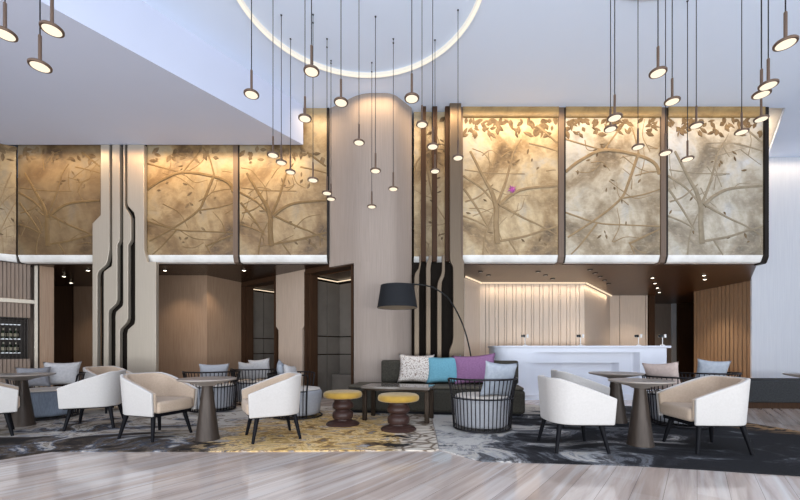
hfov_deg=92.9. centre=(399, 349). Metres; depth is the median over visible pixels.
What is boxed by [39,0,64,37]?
pendant light
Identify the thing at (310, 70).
pendant light
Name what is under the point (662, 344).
stand
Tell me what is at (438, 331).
wall column
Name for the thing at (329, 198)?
pendant light
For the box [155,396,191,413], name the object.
seat cushion
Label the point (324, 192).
pendant light
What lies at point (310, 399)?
seat cushion
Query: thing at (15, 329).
wine bottle
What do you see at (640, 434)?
pedestal table
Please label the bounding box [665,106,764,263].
mural panel
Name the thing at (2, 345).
wine bottle
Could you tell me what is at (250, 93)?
pendant light
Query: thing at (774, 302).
wall
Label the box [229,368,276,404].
barrel chair
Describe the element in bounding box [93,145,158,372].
column
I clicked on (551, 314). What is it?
wall paneling
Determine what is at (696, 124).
pendant light
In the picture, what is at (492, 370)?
pillow
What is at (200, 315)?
wall
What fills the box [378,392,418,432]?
stool
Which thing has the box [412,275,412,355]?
wall
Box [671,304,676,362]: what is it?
wall
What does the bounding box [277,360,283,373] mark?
pillow
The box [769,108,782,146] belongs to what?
cove
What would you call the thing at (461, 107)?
trim
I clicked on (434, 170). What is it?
pendant light
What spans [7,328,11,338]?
wine bottle
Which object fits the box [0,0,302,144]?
ceiling
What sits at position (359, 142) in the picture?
pendant light
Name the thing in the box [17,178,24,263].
trim
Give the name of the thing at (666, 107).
trim
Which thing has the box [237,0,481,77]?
ring light
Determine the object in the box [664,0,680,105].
pendant light
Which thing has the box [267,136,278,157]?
pendant light
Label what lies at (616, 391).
pedestal table
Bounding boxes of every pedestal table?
[0,372,55,427]
[176,376,236,441]
[588,371,644,423]
[607,378,675,447]
[782,373,799,377]
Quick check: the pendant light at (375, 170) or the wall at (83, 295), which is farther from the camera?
the wall at (83, 295)
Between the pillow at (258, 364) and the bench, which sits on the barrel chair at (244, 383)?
the pillow at (258, 364)
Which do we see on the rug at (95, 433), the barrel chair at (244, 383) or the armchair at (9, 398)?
the armchair at (9, 398)
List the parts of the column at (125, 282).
plate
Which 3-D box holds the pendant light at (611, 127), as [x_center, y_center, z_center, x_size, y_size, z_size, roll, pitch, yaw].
[2.631,-3.879,4.750,0.154,2.251,0.154,0,0,0]
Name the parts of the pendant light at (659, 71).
stem, light panel, cord, cord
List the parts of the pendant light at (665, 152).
stem, light panel, cord, cord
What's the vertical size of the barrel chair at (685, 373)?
0.674 m
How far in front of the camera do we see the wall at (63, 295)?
10.30 m
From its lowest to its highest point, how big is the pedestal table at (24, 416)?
0.710 m
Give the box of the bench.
[748,378,799,408]
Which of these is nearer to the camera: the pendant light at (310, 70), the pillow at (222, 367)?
the pendant light at (310, 70)
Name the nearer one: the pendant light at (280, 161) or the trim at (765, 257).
the pendant light at (280, 161)
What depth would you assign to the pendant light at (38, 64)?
3.09 m
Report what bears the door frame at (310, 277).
attached to the pier
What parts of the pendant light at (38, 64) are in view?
stem, light panel, cord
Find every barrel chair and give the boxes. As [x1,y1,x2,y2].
[5,372,85,420]
[182,369,240,412]
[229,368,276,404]
[267,371,322,419]
[447,376,517,432]
[642,374,713,428]
[678,372,741,380]
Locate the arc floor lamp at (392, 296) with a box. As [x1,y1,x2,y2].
[377,283,470,355]
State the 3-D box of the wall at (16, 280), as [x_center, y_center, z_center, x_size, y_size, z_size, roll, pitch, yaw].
[-8.203,-0.340,7.198,0.320,2.779,1.975,0,0,42]
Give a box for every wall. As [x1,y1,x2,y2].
[0,261,32,387]
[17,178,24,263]
[38,266,53,386]
[54,286,73,385]
[74,286,92,379]
[159,275,240,383]
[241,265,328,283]
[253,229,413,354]
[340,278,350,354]
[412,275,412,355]
[464,278,479,355]
[485,284,512,354]
[584,284,609,345]
[619,296,619,345]
[648,295,654,345]
[655,304,670,362]
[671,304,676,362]
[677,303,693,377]
[694,281,749,377]
[750,157,799,377]
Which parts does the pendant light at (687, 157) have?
stem, light panel, cord, cord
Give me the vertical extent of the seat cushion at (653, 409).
0.372 m
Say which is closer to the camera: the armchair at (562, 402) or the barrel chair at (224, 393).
the armchair at (562, 402)
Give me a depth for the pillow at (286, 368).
5.80 m
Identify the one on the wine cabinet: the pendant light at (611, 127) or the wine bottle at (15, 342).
the wine bottle at (15, 342)
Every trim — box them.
[0,265,37,387]
[233,145,241,264]
[238,145,242,263]
[327,108,328,263]
[461,107,462,256]
[554,107,563,264]
[561,107,565,264]
[654,107,665,264]
[661,107,667,264]
[754,107,768,265]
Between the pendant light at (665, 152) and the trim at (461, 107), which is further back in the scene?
the trim at (461, 107)
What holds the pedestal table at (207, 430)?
on the rug at (95, 433)
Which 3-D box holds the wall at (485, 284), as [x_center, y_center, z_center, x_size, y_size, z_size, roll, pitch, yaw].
[3.385,-0.322,9.800,2.670,2.744,0.060,0,0,0]
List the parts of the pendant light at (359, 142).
light panel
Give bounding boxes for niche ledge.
[332,373,350,389]
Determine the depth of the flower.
7.49 m
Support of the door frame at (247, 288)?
attached to the pier
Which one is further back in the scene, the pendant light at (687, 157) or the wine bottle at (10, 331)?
the wine bottle at (10, 331)
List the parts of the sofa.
seat, seat, backrest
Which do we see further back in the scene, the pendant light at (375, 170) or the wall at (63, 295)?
the wall at (63, 295)
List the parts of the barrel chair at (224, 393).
rail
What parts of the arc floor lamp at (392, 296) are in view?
lamp shade, arm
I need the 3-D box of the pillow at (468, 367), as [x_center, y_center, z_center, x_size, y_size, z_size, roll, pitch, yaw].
[1.256,0.324,6.426,0.772,0.558,0.195,0,0,11]
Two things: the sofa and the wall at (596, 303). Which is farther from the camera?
the wall at (596, 303)
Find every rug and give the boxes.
[0,406,438,459]
[432,405,799,475]
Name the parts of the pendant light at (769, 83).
stem, light panel, cord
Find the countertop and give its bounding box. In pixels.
[488,346,671,347]
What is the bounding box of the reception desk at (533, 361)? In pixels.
[488,346,671,399]
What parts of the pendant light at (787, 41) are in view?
stem, light panel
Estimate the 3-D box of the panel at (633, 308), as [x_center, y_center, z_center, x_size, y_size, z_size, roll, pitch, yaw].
[7.255,-0.340,12.065,1.190,2.779,0.030,0,0,0]
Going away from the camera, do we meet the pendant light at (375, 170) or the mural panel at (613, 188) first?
the pendant light at (375, 170)
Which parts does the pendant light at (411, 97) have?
cord, stem, light panel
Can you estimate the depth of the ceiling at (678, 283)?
8.71 m
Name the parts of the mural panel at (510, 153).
cornice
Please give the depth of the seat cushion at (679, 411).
4.02 m
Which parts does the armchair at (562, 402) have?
leg, leg, frame, leg, leg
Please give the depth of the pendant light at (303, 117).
4.39 m
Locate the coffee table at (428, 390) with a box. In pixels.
[361,383,434,423]
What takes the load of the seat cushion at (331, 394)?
on the stool at (342, 416)
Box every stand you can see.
[577,334,583,345]
[634,334,641,345]
[658,334,665,345]
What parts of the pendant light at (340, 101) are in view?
stem, light panel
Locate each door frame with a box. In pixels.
[241,277,278,379]
[304,264,353,386]
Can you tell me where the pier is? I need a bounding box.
[276,270,304,385]
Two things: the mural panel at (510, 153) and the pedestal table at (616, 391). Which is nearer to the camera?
the pedestal table at (616, 391)
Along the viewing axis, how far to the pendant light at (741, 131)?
4.95 m
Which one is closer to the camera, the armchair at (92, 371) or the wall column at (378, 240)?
the armchair at (92, 371)
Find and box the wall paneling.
[480,284,583,354]
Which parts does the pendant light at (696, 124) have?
light panel, stem, cord, cord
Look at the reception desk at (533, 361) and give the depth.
7.99 m
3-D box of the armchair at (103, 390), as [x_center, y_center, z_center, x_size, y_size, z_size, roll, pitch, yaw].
[-4.155,0.663,5.188,0.639,0.759,0.649,0,0,-23]
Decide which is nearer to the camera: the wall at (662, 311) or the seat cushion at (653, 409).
the seat cushion at (653, 409)
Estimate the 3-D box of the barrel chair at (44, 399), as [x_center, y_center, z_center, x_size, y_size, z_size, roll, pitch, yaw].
[-5.424,0.691,5.869,0.923,0.674,0.844,0,0,-6]
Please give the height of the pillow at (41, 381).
0.314 m
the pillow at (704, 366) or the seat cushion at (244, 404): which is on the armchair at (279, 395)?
the seat cushion at (244, 404)
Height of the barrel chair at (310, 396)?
0.674 m
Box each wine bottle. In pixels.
[1,328,5,337]
[1,342,5,352]
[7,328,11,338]
[7,342,11,351]
[14,329,18,338]
[14,342,18,351]
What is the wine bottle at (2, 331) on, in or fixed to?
on the wine cabinet
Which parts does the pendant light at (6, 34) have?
stem, light panel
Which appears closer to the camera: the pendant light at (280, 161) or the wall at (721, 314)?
the pendant light at (280, 161)
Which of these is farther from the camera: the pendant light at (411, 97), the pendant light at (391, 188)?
the pendant light at (391, 188)
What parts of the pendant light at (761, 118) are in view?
stem, light panel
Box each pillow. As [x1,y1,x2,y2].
[15,367,50,386]
[43,361,81,384]
[199,363,229,382]
[236,362,254,379]
[248,358,269,378]
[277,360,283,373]
[283,364,296,372]
[397,354,433,383]
[426,357,456,383]
[452,353,494,383]
[480,361,517,396]
[642,361,680,389]
[695,358,730,377]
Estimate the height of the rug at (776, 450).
0.012 m
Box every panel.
[0,144,18,262]
[18,145,100,263]
[147,145,234,263]
[239,108,327,263]
[414,112,449,261]
[463,106,558,263]
[564,106,661,263]
[610,295,647,345]
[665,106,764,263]
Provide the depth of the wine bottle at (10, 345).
7.58 m
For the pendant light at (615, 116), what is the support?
hanging from the ceiling at (512, 52)
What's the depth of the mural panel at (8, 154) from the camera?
7.44 m
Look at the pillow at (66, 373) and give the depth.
6.09 m
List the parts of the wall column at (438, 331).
plate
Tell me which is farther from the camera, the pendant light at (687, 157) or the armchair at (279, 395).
the pendant light at (687, 157)
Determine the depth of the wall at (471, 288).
9.33 m
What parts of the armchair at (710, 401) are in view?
leg, leg, frame, leg, leg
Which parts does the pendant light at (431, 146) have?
light panel, cord, stem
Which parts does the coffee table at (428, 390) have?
leg, leg, leg, leg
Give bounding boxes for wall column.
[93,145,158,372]
[329,93,411,382]
[413,103,463,357]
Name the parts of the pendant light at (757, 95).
stem, light panel, cord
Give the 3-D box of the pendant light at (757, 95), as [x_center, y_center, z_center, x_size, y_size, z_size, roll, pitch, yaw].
[3.643,-3.693,3.830,0.154,2.251,0.154,0,0,0]
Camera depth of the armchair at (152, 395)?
4.48 m
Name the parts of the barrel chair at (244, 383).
rail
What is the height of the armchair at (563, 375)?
0.759 m
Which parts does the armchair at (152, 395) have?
leg, leg, frame, leg, leg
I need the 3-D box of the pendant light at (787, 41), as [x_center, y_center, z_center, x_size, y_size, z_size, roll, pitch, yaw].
[3.094,-3.613,3.050,0.154,2.327,0.154,0,0,0]
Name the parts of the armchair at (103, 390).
leg, leg, frame, leg, leg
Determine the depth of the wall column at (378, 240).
7.11 m
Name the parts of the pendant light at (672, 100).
light panel, stem, cord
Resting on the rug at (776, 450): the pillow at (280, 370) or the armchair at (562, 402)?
the armchair at (562, 402)
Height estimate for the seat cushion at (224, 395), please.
0.372 m
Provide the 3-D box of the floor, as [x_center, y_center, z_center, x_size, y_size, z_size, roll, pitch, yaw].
[0.500,1.100,5.900,22.200,0.100,18.200,0,0,0]
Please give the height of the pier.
2.780 m
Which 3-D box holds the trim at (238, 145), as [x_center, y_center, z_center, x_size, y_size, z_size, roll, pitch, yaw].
[-3.180,-3.252,7.589,0.028,3.043,0.202,0,0,0]
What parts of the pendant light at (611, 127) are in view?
light panel, cord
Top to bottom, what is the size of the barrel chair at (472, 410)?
0.674 m
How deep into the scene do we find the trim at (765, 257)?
7.46 m
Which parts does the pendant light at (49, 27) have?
light panel, stem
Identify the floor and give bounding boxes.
[0,379,799,499]
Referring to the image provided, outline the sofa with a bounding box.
[348,360,524,415]
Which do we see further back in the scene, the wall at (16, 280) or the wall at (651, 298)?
the wall at (651, 298)
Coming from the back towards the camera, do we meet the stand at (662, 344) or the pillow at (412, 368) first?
the stand at (662, 344)
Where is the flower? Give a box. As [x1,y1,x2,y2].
[508,186,515,192]
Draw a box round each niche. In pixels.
[253,291,273,378]
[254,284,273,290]
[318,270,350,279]
[318,281,350,395]
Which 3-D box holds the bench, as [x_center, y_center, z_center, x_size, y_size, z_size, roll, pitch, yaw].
[7.601,0.795,7.020,3.300,0.510,0.620,0,0,3]
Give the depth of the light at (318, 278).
8.66 m
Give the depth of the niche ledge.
8.55 m
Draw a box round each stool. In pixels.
[323,390,361,427]
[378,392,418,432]
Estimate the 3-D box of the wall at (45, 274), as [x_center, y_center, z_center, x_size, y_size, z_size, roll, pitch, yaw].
[-7.449,-0.339,7.996,0.320,2.778,0.219,0,0,42]
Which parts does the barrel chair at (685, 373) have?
rail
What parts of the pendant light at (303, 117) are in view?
stem, light panel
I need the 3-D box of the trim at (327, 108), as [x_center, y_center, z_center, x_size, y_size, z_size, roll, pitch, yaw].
[-1.419,-3.251,7.588,0.043,3.045,0.205,0,0,0]
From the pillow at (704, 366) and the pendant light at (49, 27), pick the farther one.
the pillow at (704, 366)
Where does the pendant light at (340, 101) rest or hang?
hanging from the ceiling at (512, 52)
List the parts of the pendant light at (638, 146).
stem, light panel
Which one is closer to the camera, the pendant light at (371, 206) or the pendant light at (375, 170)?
the pendant light at (375, 170)
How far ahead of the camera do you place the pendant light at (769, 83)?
3.63 m
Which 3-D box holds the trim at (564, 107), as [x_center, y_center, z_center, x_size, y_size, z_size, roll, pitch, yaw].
[3.244,-3.247,7.582,0.034,3.053,0.215,0,0,0]
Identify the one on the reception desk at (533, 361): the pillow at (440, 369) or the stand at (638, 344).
the stand at (638, 344)
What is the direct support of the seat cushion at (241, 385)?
on the barrel chair at (244, 383)
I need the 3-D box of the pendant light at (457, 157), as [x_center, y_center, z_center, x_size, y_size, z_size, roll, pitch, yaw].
[0.815,-3.817,5.338,0.154,2.251,0.154,0,0,0]
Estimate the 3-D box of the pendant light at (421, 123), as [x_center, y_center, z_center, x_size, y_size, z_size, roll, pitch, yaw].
[0.289,-4.083,5.000,0.154,2.251,0.154,0,0,0]
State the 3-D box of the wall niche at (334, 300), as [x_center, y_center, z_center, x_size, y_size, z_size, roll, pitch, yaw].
[-1.021,-0.250,8.195,1.661,2.576,0.788,0,0,38]
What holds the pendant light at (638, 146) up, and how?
hanging from the ceiling at (512, 52)
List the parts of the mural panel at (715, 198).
cornice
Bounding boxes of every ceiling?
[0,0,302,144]
[1,261,755,303]
[9,0,799,228]
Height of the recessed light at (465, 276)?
0.031 m
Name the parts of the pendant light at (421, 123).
stem, light panel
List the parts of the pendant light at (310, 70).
stem, light panel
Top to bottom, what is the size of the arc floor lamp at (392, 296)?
2.155 m
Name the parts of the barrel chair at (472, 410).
rod, rod, rod, rod, rod, rod, rod, rod, rod, rod, rod, rod, rod, rod, rod, rod, rod, rod, rod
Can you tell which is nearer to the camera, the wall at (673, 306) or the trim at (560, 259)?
the trim at (560, 259)
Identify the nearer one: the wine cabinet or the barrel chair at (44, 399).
the barrel chair at (44, 399)
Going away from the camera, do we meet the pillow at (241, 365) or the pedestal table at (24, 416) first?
the pedestal table at (24, 416)
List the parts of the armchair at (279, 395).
leg, leg, frame, leg, leg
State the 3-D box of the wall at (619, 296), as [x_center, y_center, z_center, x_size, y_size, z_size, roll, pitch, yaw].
[7.255,-0.340,12.110,1.190,2.779,0.060,0,0,0]
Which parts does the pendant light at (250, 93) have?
stem, light panel, cord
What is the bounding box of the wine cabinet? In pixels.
[0,317,27,358]
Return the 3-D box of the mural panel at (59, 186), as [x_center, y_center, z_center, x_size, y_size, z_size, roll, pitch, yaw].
[-6.728,-3.257,7.583,1.634,3.034,0.215,0,0,0]
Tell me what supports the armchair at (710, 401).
on the rug at (776, 450)
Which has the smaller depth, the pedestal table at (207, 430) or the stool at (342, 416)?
the pedestal table at (207, 430)
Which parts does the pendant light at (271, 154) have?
stem, light panel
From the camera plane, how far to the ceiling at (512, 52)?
6.02 m
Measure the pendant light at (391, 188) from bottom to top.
2.313 m
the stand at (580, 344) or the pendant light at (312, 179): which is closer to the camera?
the pendant light at (312, 179)
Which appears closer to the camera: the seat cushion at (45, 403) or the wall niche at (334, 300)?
the seat cushion at (45, 403)
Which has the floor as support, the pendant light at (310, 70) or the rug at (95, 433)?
the rug at (95, 433)
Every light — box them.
[0,0,18,42]
[27,0,52,73]
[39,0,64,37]
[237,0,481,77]
[243,0,258,99]
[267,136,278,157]
[276,14,286,165]
[285,38,295,174]
[298,96,311,122]
[303,0,319,76]
[307,14,318,182]
[318,278,350,281]
[322,38,331,194]
[326,60,335,200]
[334,78,347,106]
[353,123,364,145]
[367,62,375,208]
[370,16,380,173]
[388,38,397,190]
[404,0,418,103]
[416,105,427,127]
[427,0,438,149]
[430,39,439,173]
[452,9,463,160]
[465,276,611,295]
[604,0,617,132]
[607,0,622,121]
[631,128,644,149]
[648,0,667,78]
[658,0,672,155]
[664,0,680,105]
[681,0,694,161]
[689,0,703,128]
[734,0,749,135]
[751,0,771,99]
[753,99,769,122]
[757,0,779,90]
[772,0,798,51]
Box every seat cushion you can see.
[30,391,74,417]
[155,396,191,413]
[196,385,234,409]
[235,382,251,401]
[241,398,248,414]
[290,389,321,416]
[323,390,361,399]
[378,392,418,402]
[454,396,510,428]
[649,392,686,424]
[661,402,693,421]
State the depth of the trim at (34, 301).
7.75 m
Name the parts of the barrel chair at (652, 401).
rod, rod, rod, rail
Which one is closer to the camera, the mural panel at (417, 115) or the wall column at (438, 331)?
the wall column at (438, 331)
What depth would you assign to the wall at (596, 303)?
10.72 m
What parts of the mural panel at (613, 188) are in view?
cornice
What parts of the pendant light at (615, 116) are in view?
stem, light panel, cord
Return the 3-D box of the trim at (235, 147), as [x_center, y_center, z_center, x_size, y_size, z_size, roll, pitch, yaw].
[-3.240,-3.249,7.585,0.093,3.049,0.210,0,0,0]
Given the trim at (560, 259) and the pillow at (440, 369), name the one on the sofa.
the pillow at (440, 369)
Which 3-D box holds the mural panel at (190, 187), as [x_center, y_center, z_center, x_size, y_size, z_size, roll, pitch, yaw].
[-4.132,-3.257,7.586,1.740,3.034,0.207,0,0,0]
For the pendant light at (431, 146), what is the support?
hanging from the ceiling at (512, 52)
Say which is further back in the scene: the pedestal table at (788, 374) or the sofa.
the sofa
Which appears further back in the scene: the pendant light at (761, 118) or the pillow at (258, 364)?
the pillow at (258, 364)
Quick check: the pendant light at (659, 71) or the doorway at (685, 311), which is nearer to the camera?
the pendant light at (659, 71)
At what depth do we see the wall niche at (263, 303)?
10.23 m
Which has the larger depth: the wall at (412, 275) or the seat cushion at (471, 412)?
the wall at (412, 275)
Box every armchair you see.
[0,382,19,435]
[57,370,125,430]
[83,366,131,413]
[117,372,197,441]
[241,372,301,443]
[537,375,616,453]
[551,370,609,428]
[656,375,753,454]
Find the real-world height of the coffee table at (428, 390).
0.510 m
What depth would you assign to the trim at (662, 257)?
7.47 m
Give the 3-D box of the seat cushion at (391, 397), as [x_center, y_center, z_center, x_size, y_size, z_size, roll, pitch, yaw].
[-0.020,0.615,4.970,0.540,0.094,0.540,0,0,0]
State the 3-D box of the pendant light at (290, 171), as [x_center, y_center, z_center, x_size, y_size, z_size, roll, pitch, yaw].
[-1.681,-3.847,5.832,0.154,2.251,0.154,0,0,0]
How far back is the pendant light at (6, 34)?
3.04 m
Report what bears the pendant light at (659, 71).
hanging from the ceiling at (512, 52)
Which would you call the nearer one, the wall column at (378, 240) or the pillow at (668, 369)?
the pillow at (668, 369)
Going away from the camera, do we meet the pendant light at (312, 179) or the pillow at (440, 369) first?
the pendant light at (312, 179)
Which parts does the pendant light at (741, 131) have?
stem, light panel, cord, cord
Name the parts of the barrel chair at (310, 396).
rod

